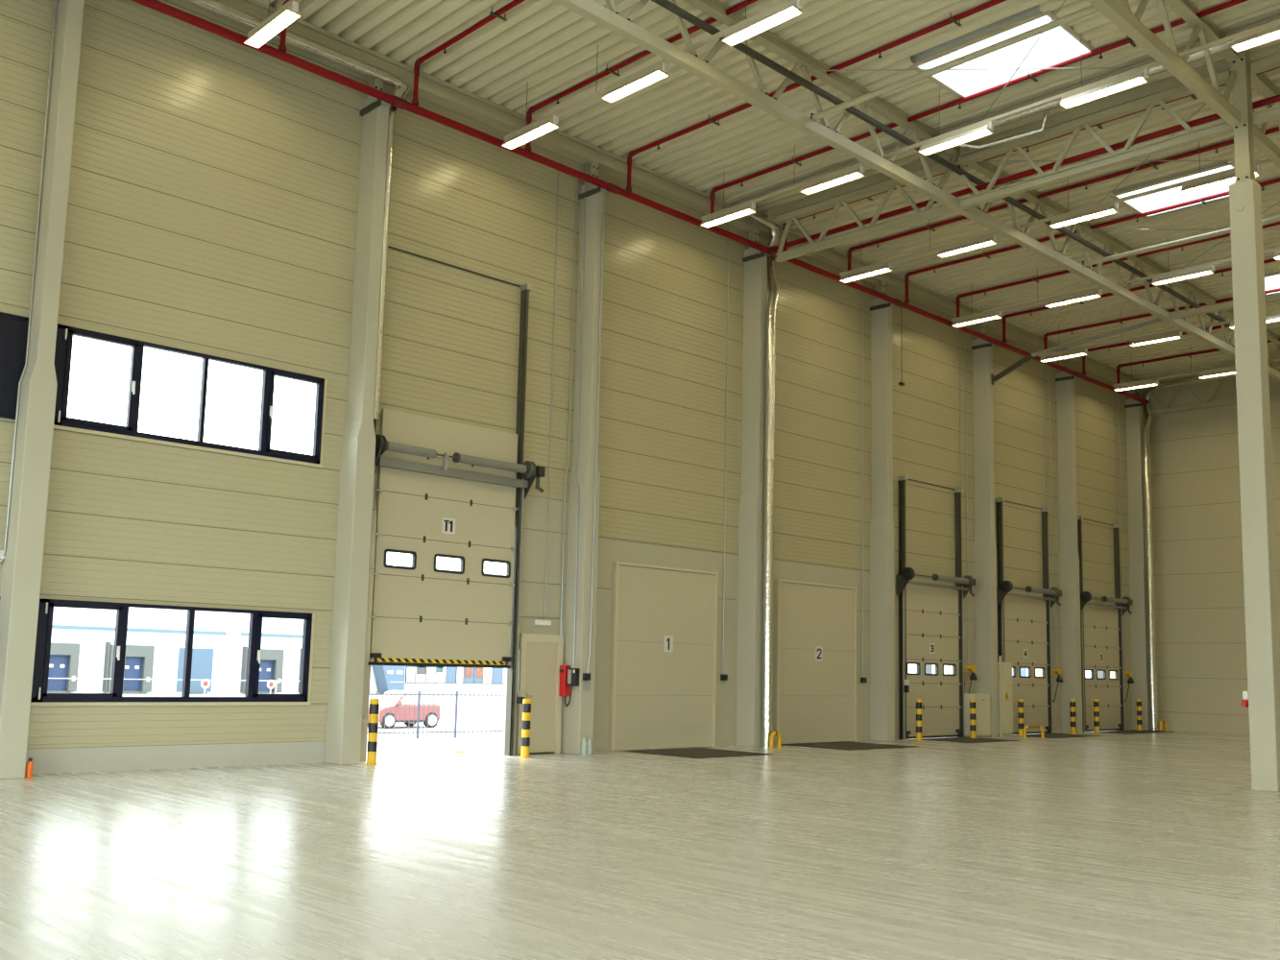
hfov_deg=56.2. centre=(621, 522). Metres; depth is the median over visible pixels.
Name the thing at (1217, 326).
branch
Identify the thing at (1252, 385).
concrete column
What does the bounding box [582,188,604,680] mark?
cable conduit
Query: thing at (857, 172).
strip light
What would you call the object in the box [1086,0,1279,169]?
roof truss
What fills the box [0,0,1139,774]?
wall
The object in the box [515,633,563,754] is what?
door
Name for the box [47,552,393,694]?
warehouse building
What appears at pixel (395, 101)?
pipe
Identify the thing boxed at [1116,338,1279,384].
branch
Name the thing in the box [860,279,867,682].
cable conduit
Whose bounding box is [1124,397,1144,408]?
bracket
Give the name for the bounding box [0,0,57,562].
cable conduit
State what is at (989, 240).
strip light
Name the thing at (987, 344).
bracket
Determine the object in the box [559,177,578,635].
cable conduit
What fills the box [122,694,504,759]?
ground
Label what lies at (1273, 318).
strip light
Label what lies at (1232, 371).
strip light
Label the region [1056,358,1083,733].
concrete column
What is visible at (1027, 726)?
guard
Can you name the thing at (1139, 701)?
bollard
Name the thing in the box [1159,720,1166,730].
guard
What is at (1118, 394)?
cable conduit
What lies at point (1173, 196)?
skylight
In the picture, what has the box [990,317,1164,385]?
knee brace
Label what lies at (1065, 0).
rod
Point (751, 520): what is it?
concrete column
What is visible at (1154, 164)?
branch
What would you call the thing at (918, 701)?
bollard
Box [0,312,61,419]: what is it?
window
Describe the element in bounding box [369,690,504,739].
fence
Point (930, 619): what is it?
door
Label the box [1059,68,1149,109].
strip light
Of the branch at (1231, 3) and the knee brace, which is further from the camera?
the knee brace
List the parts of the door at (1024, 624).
door panel, door panel, door panel, door panel, door panel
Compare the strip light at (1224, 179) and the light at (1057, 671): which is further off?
the light at (1057, 671)
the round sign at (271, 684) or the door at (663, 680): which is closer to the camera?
the door at (663, 680)
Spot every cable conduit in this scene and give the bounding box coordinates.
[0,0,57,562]
[520,615,562,635]
[544,154,559,613]
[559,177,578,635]
[572,161,586,667]
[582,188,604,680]
[720,224,729,680]
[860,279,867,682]
[965,325,968,663]
[1048,365,1055,667]
[1113,382,1117,524]
[1117,393,1126,670]
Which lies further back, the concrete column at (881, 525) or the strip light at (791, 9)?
the concrete column at (881, 525)
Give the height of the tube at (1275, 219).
0.125 m
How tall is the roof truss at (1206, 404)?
1.010 m
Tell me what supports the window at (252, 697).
in the wall at (212, 203)
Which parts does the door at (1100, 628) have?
door panel, door panel, door panel, door panel, door panel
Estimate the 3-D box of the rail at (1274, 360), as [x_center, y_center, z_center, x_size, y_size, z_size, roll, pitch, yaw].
[22.838,-5.556,31.733,0.060,0.909,19.900,8,-9,-43]
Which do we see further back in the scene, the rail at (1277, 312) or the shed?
the shed
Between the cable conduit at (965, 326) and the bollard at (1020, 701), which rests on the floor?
the bollard at (1020, 701)
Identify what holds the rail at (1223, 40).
hanging from the ceiling
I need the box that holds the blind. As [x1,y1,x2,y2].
[416,666,426,674]
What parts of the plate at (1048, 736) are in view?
edge frame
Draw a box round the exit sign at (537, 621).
[534,613,551,626]
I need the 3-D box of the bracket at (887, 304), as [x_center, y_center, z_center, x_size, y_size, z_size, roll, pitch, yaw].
[6.674,-5.587,30.592,0.280,0.300,0.595,8,-9,-43]
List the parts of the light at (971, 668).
arm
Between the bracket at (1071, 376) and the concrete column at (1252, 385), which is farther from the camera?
the bracket at (1071, 376)
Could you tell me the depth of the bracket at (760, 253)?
27.05 m
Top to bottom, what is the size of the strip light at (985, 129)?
0.160 m
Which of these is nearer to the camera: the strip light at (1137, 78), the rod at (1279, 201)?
the strip light at (1137, 78)
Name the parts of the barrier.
rail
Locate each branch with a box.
[278,0,289,51]
[411,0,525,105]
[525,0,757,151]
[626,0,1006,192]
[709,0,1248,213]
[782,66,1279,251]
[846,126,1279,270]
[904,177,1279,303]
[955,221,1279,317]
[1001,258,1279,342]
[1043,288,1279,349]
[1082,324,1228,375]
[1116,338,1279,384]
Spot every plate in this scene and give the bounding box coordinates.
[582,680,590,690]
[625,748,772,758]
[781,741,915,750]
[921,737,1020,743]
[1014,733,1100,738]
[1092,729,1173,734]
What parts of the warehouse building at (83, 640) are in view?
blue door, edge post, blue door, roller door, stripe plate, edge post, edge post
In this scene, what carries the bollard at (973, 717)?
on the plate at (949, 739)
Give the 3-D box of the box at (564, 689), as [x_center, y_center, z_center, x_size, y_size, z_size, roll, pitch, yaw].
[-1.084,2.981,22.570,0.175,0.580,0.215,8,-9,-43]
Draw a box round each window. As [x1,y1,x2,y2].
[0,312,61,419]
[0,596,41,702]
[30,598,314,706]
[53,324,327,468]
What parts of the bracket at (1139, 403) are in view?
arm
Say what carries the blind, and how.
hanging from the office building at (428, 679)
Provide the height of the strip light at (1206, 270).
0.160 m
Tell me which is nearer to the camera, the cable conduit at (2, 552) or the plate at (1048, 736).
the cable conduit at (2, 552)
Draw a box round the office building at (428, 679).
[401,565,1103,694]
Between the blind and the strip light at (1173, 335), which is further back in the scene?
the blind
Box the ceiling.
[256,0,1279,380]
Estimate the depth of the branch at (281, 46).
18.90 m
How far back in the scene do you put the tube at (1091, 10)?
18.17 m
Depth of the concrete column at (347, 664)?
19.49 m
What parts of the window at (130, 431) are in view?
sash, sash handle, trim, sash handle, sash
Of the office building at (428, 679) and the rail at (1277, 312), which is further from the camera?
the office building at (428, 679)
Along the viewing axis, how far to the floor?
10.39 m
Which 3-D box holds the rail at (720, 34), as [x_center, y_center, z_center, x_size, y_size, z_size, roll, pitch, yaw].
[4.778,-8.079,14.631,0.060,0.909,19.900,8,-9,-43]
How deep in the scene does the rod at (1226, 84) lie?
23.60 m
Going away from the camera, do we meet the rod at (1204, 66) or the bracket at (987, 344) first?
the rod at (1204, 66)
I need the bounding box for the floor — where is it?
[0,729,1279,959]
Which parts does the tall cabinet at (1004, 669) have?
conduit post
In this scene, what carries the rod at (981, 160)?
attached to the roof truss at (610, 19)
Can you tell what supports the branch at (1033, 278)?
hanging from the ceiling
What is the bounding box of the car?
[367,690,440,728]
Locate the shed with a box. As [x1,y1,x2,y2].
[372,665,405,694]
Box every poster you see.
[436,666,442,673]
[465,667,472,677]
[476,667,483,677]
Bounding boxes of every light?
[243,0,301,48]
[501,115,559,149]
[601,62,669,102]
[700,202,755,228]
[722,0,802,46]
[800,165,864,194]
[839,262,892,283]
[918,120,993,155]
[937,234,997,258]
[951,311,1002,327]
[964,665,976,681]
[1039,348,1087,362]
[1045,289,1101,308]
[1049,202,1118,228]
[1051,668,1062,682]
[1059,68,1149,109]
[1113,379,1159,391]
[1123,671,1134,684]
[1129,331,1182,346]
[1151,265,1215,286]
[1181,164,1260,194]
[1198,367,1235,379]
[1229,321,1233,329]
[1231,22,1279,52]
[1266,313,1279,323]
[1273,250,1279,260]
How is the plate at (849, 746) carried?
on the floor
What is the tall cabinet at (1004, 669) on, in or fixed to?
on the floor
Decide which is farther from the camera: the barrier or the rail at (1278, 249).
the barrier
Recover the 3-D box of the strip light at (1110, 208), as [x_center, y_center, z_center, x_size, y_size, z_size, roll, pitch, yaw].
[9.410,-6.245,24.350,0.236,0.160,1.380,8,-9,-43]
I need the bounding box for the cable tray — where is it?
[651,0,1230,327]
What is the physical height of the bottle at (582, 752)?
0.330 m
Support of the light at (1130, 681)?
attached to the wall at (212, 203)
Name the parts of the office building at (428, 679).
pane, pane, pane, pane, pane, sill, pane, pane, pane, pane, pane, roller door, roller door, roller door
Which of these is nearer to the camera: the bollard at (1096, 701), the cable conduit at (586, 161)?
the cable conduit at (586, 161)
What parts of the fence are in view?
post, post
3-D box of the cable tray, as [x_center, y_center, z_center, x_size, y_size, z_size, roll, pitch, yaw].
[2.760,-7.368,19.698,39.000,0.080,0.080,8,-9,-43]
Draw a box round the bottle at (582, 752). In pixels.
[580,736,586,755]
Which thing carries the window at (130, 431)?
in the wall at (212, 203)
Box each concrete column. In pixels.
[0,0,84,779]
[324,74,388,765]
[561,160,605,754]
[735,228,767,747]
[869,281,894,742]
[972,322,998,737]
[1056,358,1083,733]
[1125,388,1150,730]
[1229,49,1279,792]
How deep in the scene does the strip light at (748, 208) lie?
24.78 m
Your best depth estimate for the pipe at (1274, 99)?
22.31 m
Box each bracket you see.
[359,91,390,116]
[578,186,606,199]
[742,244,769,262]
[869,295,893,311]
[971,342,994,349]
[1055,369,1076,381]
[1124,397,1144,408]
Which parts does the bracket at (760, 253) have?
arm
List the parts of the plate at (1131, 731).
deck plate, edge frame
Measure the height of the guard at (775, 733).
0.358 m
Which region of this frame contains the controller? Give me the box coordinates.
[564,668,579,706]
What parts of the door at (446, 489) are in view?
door panel, door panel, door panel, door panel, door panel, crank arm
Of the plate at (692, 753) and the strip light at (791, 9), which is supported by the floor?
the plate at (692, 753)
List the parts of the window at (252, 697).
sash, sash handle, sash handle, sash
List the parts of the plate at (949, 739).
edge frame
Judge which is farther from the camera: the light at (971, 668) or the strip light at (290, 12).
the light at (971, 668)
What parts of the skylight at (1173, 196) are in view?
dome pane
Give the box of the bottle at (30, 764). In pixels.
[24,757,33,777]
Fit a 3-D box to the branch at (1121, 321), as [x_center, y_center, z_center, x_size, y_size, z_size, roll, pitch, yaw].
[19.862,-6.023,28.805,0.320,0.824,20.535,8,-9,-43]
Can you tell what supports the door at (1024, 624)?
in the wall at (212, 203)
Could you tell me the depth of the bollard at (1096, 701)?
36.65 m
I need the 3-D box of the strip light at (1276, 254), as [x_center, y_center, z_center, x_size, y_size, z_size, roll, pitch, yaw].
[14.861,-5.924,25.885,0.236,0.160,1.380,8,-9,-43]
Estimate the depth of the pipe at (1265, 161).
24.55 m
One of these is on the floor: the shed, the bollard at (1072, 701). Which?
the bollard at (1072, 701)
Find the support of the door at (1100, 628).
in the wall at (212, 203)
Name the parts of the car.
sill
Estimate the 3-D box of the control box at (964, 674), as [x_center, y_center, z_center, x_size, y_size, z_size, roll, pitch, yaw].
[9.315,4.484,32.431,0.346,0.798,0.157,4,-7,-23]
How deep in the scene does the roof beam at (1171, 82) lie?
22.49 m
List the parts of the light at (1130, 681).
arm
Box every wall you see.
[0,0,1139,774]
[1139,361,1279,734]
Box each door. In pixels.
[368,245,545,755]
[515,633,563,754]
[608,561,718,751]
[773,579,856,745]
[895,475,975,739]
[995,498,1062,734]
[1077,515,1132,732]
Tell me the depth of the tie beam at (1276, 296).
29.56 m
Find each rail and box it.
[247,0,300,36]
[503,0,790,140]
[700,19,1279,219]
[951,247,1279,321]
[1038,311,1279,357]
[1112,359,1279,386]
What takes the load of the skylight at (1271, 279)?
attached to the ceiling
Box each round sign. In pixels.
[200,678,210,695]
[266,679,275,694]
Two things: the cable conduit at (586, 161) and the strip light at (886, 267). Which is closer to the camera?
the cable conduit at (586, 161)
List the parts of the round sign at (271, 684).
plate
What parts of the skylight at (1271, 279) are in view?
frame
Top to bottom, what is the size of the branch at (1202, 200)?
0.824 m
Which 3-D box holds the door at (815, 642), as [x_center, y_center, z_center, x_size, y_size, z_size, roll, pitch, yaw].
[4.588,3.281,28.074,3.030,3.710,0.096,8,-9,-43]
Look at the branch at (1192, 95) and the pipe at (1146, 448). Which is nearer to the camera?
the branch at (1192, 95)
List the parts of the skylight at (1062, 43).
dome pane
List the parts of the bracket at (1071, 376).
arm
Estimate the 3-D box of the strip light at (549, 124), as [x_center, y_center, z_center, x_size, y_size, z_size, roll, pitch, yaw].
[-1.593,-6.903,21.185,0.236,0.160,1.380,8,-9,-43]
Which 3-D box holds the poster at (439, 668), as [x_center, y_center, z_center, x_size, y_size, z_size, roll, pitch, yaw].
[-14.008,11.126,92.818,0.550,1.000,0.030,8,-9,-43]
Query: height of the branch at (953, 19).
0.824 m
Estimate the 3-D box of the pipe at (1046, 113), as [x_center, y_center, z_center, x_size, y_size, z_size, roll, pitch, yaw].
[7.142,-7.282,22.323,1.698,0.408,0.256,-3,-8,35]
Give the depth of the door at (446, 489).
21.02 m
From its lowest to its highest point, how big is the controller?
0.728 m
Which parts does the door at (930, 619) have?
door panel, door panel, door panel, door panel, door panel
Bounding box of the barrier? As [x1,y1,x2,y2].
[48,677,300,695]
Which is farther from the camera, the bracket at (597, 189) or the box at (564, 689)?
the bracket at (597, 189)
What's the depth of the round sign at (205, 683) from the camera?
76.60 m
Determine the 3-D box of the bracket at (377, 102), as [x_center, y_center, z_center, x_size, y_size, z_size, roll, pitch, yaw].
[-4.162,-7.101,20.331,0.280,0.300,0.595,8,-9,-43]
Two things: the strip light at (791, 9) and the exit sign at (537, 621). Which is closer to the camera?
the strip light at (791, 9)
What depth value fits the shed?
88.12 m
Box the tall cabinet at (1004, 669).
[997,655,1013,737]
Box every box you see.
[516,650,524,703]
[558,665,570,696]
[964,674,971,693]
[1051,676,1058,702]
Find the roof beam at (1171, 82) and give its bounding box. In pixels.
[765,58,1231,220]
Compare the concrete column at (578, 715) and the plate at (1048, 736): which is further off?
the plate at (1048, 736)
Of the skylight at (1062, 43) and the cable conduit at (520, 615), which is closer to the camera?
the skylight at (1062, 43)
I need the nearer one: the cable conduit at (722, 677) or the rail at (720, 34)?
the rail at (720, 34)
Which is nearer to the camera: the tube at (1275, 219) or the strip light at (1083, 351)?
the tube at (1275, 219)
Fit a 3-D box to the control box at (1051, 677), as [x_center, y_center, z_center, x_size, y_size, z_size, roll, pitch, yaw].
[12.898,4.985,35.824,0.346,0.798,0.157,4,-7,-23]
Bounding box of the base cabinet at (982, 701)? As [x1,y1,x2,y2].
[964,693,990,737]
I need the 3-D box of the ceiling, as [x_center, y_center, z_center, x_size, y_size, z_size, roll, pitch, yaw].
[8.764,-8.176,18.448,46.900,0.400,21.770,8,-9,-43]
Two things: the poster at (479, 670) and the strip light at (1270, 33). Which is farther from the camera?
the poster at (479, 670)
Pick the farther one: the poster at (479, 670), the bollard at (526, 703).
the poster at (479, 670)
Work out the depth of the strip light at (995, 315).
31.56 m
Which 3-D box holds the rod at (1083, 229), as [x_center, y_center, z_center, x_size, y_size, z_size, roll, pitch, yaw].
[13.845,-6.574,26.878,6.794,0.022,0.022,1,-7,4]
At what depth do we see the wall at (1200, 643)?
39.87 m
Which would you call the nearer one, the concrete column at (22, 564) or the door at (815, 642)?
the concrete column at (22, 564)
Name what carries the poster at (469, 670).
attached to the office building at (428, 679)
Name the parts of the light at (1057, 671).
arm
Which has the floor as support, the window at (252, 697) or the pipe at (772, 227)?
the pipe at (772, 227)
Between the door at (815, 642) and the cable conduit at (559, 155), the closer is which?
the cable conduit at (559, 155)
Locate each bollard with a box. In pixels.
[363,699,379,765]
[518,699,531,758]
[915,699,923,741]
[969,699,976,738]
[1016,699,1023,736]
[1069,699,1077,734]
[1093,699,1101,733]
[1136,699,1142,730]
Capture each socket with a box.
[1241,691,1248,707]
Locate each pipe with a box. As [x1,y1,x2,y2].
[130,0,1149,405]
[189,0,410,420]
[743,17,1279,748]
[769,94,1279,253]
[839,142,1271,276]
[959,110,1049,149]
[1141,363,1279,730]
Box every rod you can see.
[812,66,1227,71]
[956,0,1065,156]
[978,160,1260,162]
[1074,83,1227,225]
[1083,228,1279,229]
[1182,200,1279,268]
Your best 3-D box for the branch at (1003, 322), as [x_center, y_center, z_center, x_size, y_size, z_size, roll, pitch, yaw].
[18.056,-6.276,27.095,0.320,0.824,20.535,8,-9,-43]
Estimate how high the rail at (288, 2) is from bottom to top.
0.909 m
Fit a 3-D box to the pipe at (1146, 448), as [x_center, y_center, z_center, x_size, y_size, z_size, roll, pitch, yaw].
[21.099,0.743,36.816,0.922,11.666,10.100,8,-9,-43]
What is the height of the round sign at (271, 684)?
1.050 m
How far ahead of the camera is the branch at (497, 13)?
19.88 m
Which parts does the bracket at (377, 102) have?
arm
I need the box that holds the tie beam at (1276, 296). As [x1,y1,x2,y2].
[1170,291,1279,319]
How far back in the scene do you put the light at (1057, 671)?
35.88 m
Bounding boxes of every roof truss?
[552,0,1279,381]
[774,53,1279,262]
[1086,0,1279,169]
[1147,370,1279,414]
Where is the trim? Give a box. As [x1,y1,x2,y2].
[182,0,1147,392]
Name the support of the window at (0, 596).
in the wall at (212, 203)
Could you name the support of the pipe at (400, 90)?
attached to the concrete column at (347, 664)
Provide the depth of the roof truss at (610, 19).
21.66 m
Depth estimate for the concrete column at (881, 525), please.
29.81 m
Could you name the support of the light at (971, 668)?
attached to the wall at (212, 203)
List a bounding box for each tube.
[810,5,1099,120]
[1082,216,1279,266]
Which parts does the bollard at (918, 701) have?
post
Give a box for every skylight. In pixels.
[909,4,1099,102]
[1110,159,1265,218]
[1264,270,1279,294]
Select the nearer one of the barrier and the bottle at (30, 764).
the bottle at (30, 764)
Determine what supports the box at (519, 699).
attached to the door at (446, 489)
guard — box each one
[768,730,782,748]
[1021,724,1044,738]
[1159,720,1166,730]
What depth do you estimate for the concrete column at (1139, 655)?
40.15 m
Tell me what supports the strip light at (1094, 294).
hanging from the rail at (1278, 249)
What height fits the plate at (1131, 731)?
0.012 m
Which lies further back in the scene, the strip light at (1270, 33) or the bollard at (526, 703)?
the bollard at (526, 703)
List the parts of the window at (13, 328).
infill panel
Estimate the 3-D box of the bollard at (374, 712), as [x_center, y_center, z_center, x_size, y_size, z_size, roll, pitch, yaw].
[-3.955,3.332,19.114,0.240,1.030,0.240,8,-9,-43]
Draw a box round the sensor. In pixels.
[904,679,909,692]
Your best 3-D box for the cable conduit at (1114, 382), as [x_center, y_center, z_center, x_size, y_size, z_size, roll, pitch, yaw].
[16.506,0.025,39.870,0.075,10.200,0.024,8,-9,-43]
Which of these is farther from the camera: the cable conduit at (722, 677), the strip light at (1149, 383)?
the strip light at (1149, 383)
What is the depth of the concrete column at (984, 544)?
33.30 m
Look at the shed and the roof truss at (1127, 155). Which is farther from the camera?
the shed
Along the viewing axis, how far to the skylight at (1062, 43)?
20.66 m
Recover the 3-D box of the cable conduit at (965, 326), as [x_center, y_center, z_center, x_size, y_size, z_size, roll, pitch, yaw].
[9.621,-1.067,33.362,0.028,9.940,0.028,8,-9,-43]
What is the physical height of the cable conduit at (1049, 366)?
9.940 m
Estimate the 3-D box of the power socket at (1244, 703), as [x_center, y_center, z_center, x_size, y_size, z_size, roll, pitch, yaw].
[9.715,2.749,18.638,0.120,0.253,0.138,8,-9,-43]
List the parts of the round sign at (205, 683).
plate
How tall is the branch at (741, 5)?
0.824 m
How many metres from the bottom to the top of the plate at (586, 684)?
0.180 m
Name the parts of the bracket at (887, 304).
arm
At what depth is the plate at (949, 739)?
30.53 m
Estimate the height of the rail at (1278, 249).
0.909 m
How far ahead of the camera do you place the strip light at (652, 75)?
19.27 m

